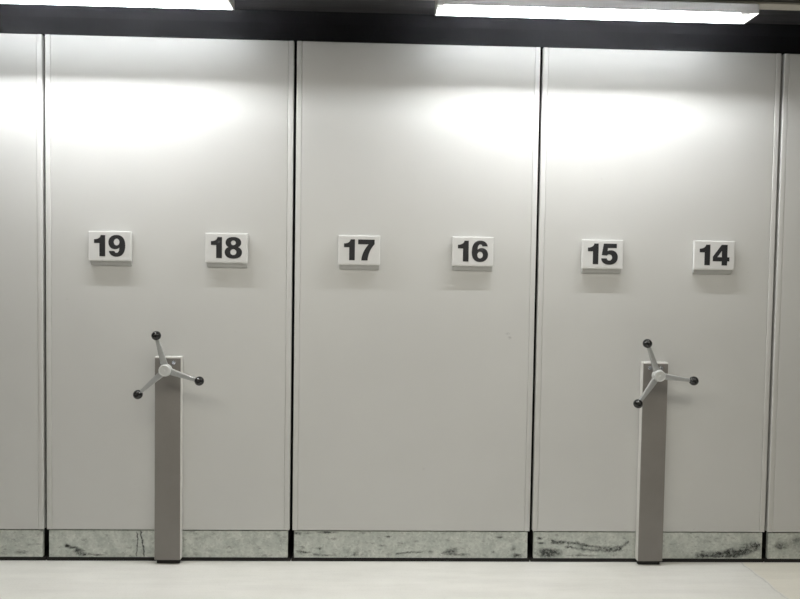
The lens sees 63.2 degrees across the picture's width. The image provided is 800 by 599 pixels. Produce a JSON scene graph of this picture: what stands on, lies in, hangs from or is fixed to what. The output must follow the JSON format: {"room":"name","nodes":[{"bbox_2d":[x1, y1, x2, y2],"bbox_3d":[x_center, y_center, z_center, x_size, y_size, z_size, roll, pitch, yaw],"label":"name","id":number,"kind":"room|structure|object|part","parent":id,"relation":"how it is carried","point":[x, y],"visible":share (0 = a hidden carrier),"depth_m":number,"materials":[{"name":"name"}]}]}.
{"room":"archive storage room","nodes":[
{"label":"archive storage room","id":0,"kind":"room"},
{"bbox_2d":[0,560,799,598],"bbox_3d":[0.144,1.514,0.363,12.000,0.100,10.000,1,2,-2],"label":"floor","id":1,"kind":"structure","parent":0,"point":[19,579],"depth_m":3.16,"materials":[{"name":"concrete"}]},
{"bbox_2d":[0,33,49,560],"bbox_3d":[-2.419,-0.021,3.861,1.234,2.642,1.252,1,2,-2],"label":"shelving unit","id":2,"kind":"object","parent":1,"relation":"on","point":[24,533],"visible":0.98,"depth_m":3.25,"materials":[{"name":"metal"}]},
{"bbox_3d":[-2.420,1.232,3.295,1.210,0.138,0.020,1,2,-2],"label":"kick plate","id":3,"kind":"part","parent":2,"relation":"part of","materials":[{"name":"metal"}]},
{"bbox_3d":[-1.801,-0.073,3.266,0.026,2.478,0.030,1,2,-2],"label":"edge trim","id":4,"kind":"part","parent":2,"relation":"part of","materials":[{"name":"white metal"}]},
{"bbox_3d":[-2.420,-0.024,3.877,1.192,2.537,1.220,1,2,-2],"label":"shelf","id":5,"kind":"part","parent":2,"relation":"part of","materials":[{"name":"metal"}]},
{"bbox_2d":[45,34,296,562],"bbox_3d":[-1.178,-0.001,3.838,1.234,2.642,1.371,1,2,-2],"label":"shelving unit","id":6,"kind":"object","parent":1,"relation":"on","point":[170,374],"visible":1,"depth_m":3.27,"materials":[{"name":"metal"}]},
{"bbox_3d":[-1.760,-0.072,3.267,0.026,2.478,0.030,1,2,-2],"label":"edge trim","id":7,"kind":"part","parent":6,"relation":"part of","materials":[{"name":"white metal"}]},
{"bbox_2d":[88,231,131,265],"bbox_3d":[-1.443,-0.255,3.243,0.211,0.169,0.027,1,2,-2],"label":"number sign","id":8,"kind":"object","parent":6,"relation":"attached to","point":[104,247],"visible":1,"depth_m":3.23,"materials":[{"name":"white plastic"}]},
{"bbox_3d":[-1.285,0.466,3.188,0.046,0.046,0.044,1,2,-2],"label":"knob","id":9,"kind":"part","parent":6,"relation":"part of","materials":[{"name":"black plastic"}]},
{"bbox_3d":[-1.192,0.177,3.180,0.046,0.046,0.044,1,2,-2],"label":"knob","id":10,"kind":"part","parent":6,"relation":"part of","materials":[{"name":"black plastic"}]},
{"bbox_3d":[-1.181,1.248,3.332,1.208,0.140,0.020,1,2,-2],"label":"kick plate","id":11,"kind":"part","parent":6,"relation":"part of","materials":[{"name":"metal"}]},
{"bbox_3d":[-0.986,0.401,3.194,0.046,0.046,0.044,1,2,-2],"label":"knob","id":12,"kind":"part","parent":6,"relation":"part of","materials":[{"name":"black plastic"}]},
{"bbox_2d":[205,233,247,267],"bbox_3d":[-0.868,-0.247,3.260,0.211,0.169,0.027,1,2,-2],"label":"number sign","id":13,"kind":"object","parent":6,"relation":"attached to","point":[221,249],"visible":1,"depth_m":3.25,"materials":[{"name":"white plastic"}]},
{"bbox_3d":[-0.562,-0.055,3.303,0.026,2.478,0.030,1,2,-2],"label":"edge trim","id":14,"kind":"part","parent":6,"relation":"part of","materials":[{"name":"white metal"}]},
{"bbox_3d":[-1.180,-0.006,3.914,1.192,2.537,1.220,1,2,-2],"label":"shelf","id":15,"kind":"part","parent":6,"relation":"part of","materials":[{"name":"metal"}]},
{"bbox_2d":[291,41,540,561],"bbox_3d":[0.059,0.014,3.935,1.234,2.642,1.252,1,2,-2],"label":"shelving unit","id":16,"kind":"object","parent":1,"relation":"on","point":[413,374],"visible":1,"depth_m":3.31,"materials":[{"name":"metal"}]},
{"bbox_3d":[-0.521,-0.054,3.304,0.026,2.478,0.030,1,2,-2],"label":"edge trim","id":17,"kind":"part","parent":16,"relation":"part of","materials":[{"name":"white metal"}]},
{"bbox_2d":[338,235,379,269],"bbox_3d":[-0.206,-0.237,3.279,0.211,0.169,0.027,1,2,-2],"label":"number sign","id":18,"kind":"object","parent":16,"relation":"attached to","point":[354,252],"visible":1,"depth_m":3.27,"materials":[{"name":"white plastic"}]},
{"bbox_3d":[0.053,1.267,3.369,1.217,0.143,0.020,1,2,-2],"label":"kick plate","id":19,"kind":"part","parent":16,"relation":"part of","materials":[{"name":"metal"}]},
{"bbox_2d":[452,237,493,270],"bbox_3d":[0.368,-0.232,3.296,0.211,0.169,0.027,1,2,-2],"label":"number sign","id":20,"kind":"object","parent":16,"relation":"attached to","point":[468,253],"visible":1,"depth_m":3.28,"materials":[{"name":"white plastic"}]},
{"bbox_3d":[0.678,-0.037,3.340,0.026,2.478,0.030,1,2,-2],"label":"edge trim","id":21,"kind":"part","parent":16,"relation":"part of","materials":[{"name":"white metal"}]},
{"bbox_2d":[527,47,781,563],"bbox_3d":[1.301,0.034,3.912,1.234,2.642,1.371,1,2,-2],"label":"shelving unit","id":22,"kind":"object","parent":1,"relation":"on","point":[649,445],"visible":1,"depth_m":3.34,"materials":[{"name":"metal"}]},
{"bbox_3d":[1.298,0.029,3.987,1.192,2.537,1.220,1,2,-2],"label":"shelf","id":23,"kind":"part","parent":22,"relation":"part of","materials":[{"name":"metal"}]},
{"bbox_3d":[0.719,-0.036,3.341,0.026,2.478,0.030,1,2,-2],"label":"edge trim","id":24,"kind":"part","parent":22,"relation":"part of","materials":[{"name":"white metal"}]},
{"bbox_2d":[581,239,622,272],"bbox_3d":[1.030,-0.219,3.316,0.211,0.169,0.027,1,2,-2],"label":"number sign","id":25,"kind":"object","parent":22,"relation":"attached to","point":[597,256],"visible":1,"depth_m":3.30,"materials":[{"name":"white plastic"}]},
{"bbox_3d":[1.194,0.523,3.262,0.046,0.046,0.044,1,2,-2],"label":"knob","id":26,"kind":"part","parent":22,"relation":"part of","materials":[{"name":"black plastic"}]},
{"bbox_3d":[1.303,1.291,3.406,1.224,0.150,0.020,1,2,-2],"label":"kick plate","id":27,"kind":"part","parent":22,"relation":"part of","materials":[{"name":"metal"}]},
{"bbox_3d":[1.238,0.220,3.253,0.046,0.046,0.044,1,2,-2],"label":"knob","id":28,"kind":"part","parent":22,"relation":"part of","materials":[{"name":"black plastic"}]},
{"bbox_3d":[1.476,0.409,3.266,0.046,0.046,0.044,1,2,-2],"label":"knob","id":29,"kind":"part","parent":22,"relation":"part of","materials":[{"name":"black plastic"}]},
{"bbox_2d":[692,241,734,273],"bbox_3d":[1.605,-0.215,3.333,0.211,0.169,0.027,1,2,-2],"label":"number sign","id":30,"kind":"object","parent":22,"relation":"attached to","point":[709,257],"visible":1,"depth_m":3.32,"materials":[{"name":"white plastic"}]},
{"bbox_3d":[1.917,-0.019,3.376,0.026,2.478,0.030,1,2,-2],"label":"edge trim","id":31,"kind":"part","parent":22,"relation":"part of","materials":[{"name":"white metal"}]},
{"bbox_2d":[761,54,799,561],"bbox_3d":[2.538,0.050,4.009,1.234,2.642,1.252,1,2,-2],"label":"shelving unit","id":32,"kind":"object","parent":1,"relation":"on","point":[781,536],"visible":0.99,"depth_m":3.38,"materials":[{"name":"metal"}]},
{"bbox_3d":[2.538,0.047,4.024,1.192,2.537,1.220,1,2,-2],"label":"shelf","id":33,"kind":"part","parent":32,"relation":"part of","materials":[{"name":"metal"}]},
{"bbox_3d":[1.958,-0.018,3.378,0.026,2.478,0.030,1,2,-2],"label":"edge trim","id":34,"kind":"part","parent":32,"relation":"part of","materials":[{"name":"white metal"}]},
{"bbox_3d":[2.537,1.303,3.442,1.208,0.139,0.020,1,2,-2],"label":"kick plate","id":35,"kind":"part","parent":32,"relation":"part of","materials":[{"name":"metal"}]},
{"bbox_3d":[2.557,-0.010,3.397,1.217,2.478,0.030,1,2,-2],"label":"panel","id":36,"kind":"part","parent":32,"relation":"part of","materials":[{"name":"grey paint"}]},
{"bbox_2d":[234,0,799,64],"bbox_3d":[0.189,-1.409,0.260,12.000,0.150,10.000,1,2,-2],"label":"ceiling","id":37,"kind":"structure","parent":0,"point":[427,7],"depth_m":3.21,"materials":[{"name":"paint"}]},
{"bbox_2d":[0,0,233,9],"bbox_3d":[-1.499,-1.371,2.916,1.475,0.054,0.119,1,2,-2],"label":"ceiling light","id":38,"kind":"object","parent":37,"relation":"attached to","point":[191,4],"visible":1,"depth_m":2.98,"materials":[{"name":"white plastic"}]},
{"bbox_2d":[0,3,799,64],"bbox_3d":[0.095,-1.373,3.426,12.000,0.148,0.272,1,2,-2],"label":"trim","id":39,"kind":"structure","parent":37,"relation":"attached to","point":[240,24],"depth_m":3.29,"materials":[{"name":"black metal"}]},
{"bbox_2d":[647,0,799,10],"bbox_3d":[0.109,-1.401,2.950,6.800,0.058,0.064,1,2,-2],"label":"rail","id":40,"kind":"object","parent":37,"relation":"attached to","point":[794,5],"visible":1,"depth_m":2.97,"materials":[{"name":"silver metal"}]},
{"bbox_2d":[435,0,758,23],"bbox_3d":[0.896,-1.336,2.987,1.466,0.054,0.119,1,2,-2],"label":"ceiling light","id":41,"kind":"object","parent":40,"relation":"attached to","point":[628,10],"visible":1,"depth_m":3.02,"materials":[{"name":"white plastic"}]},
{"bbox_3d":[0.109,-1.406,2.946,6.800,0.048,0.052,1,2,-2],"label":"rail","id":42,"kind":"part","parent":40,"relation":"part of","materials":[{"name":"metal"}]}
]}

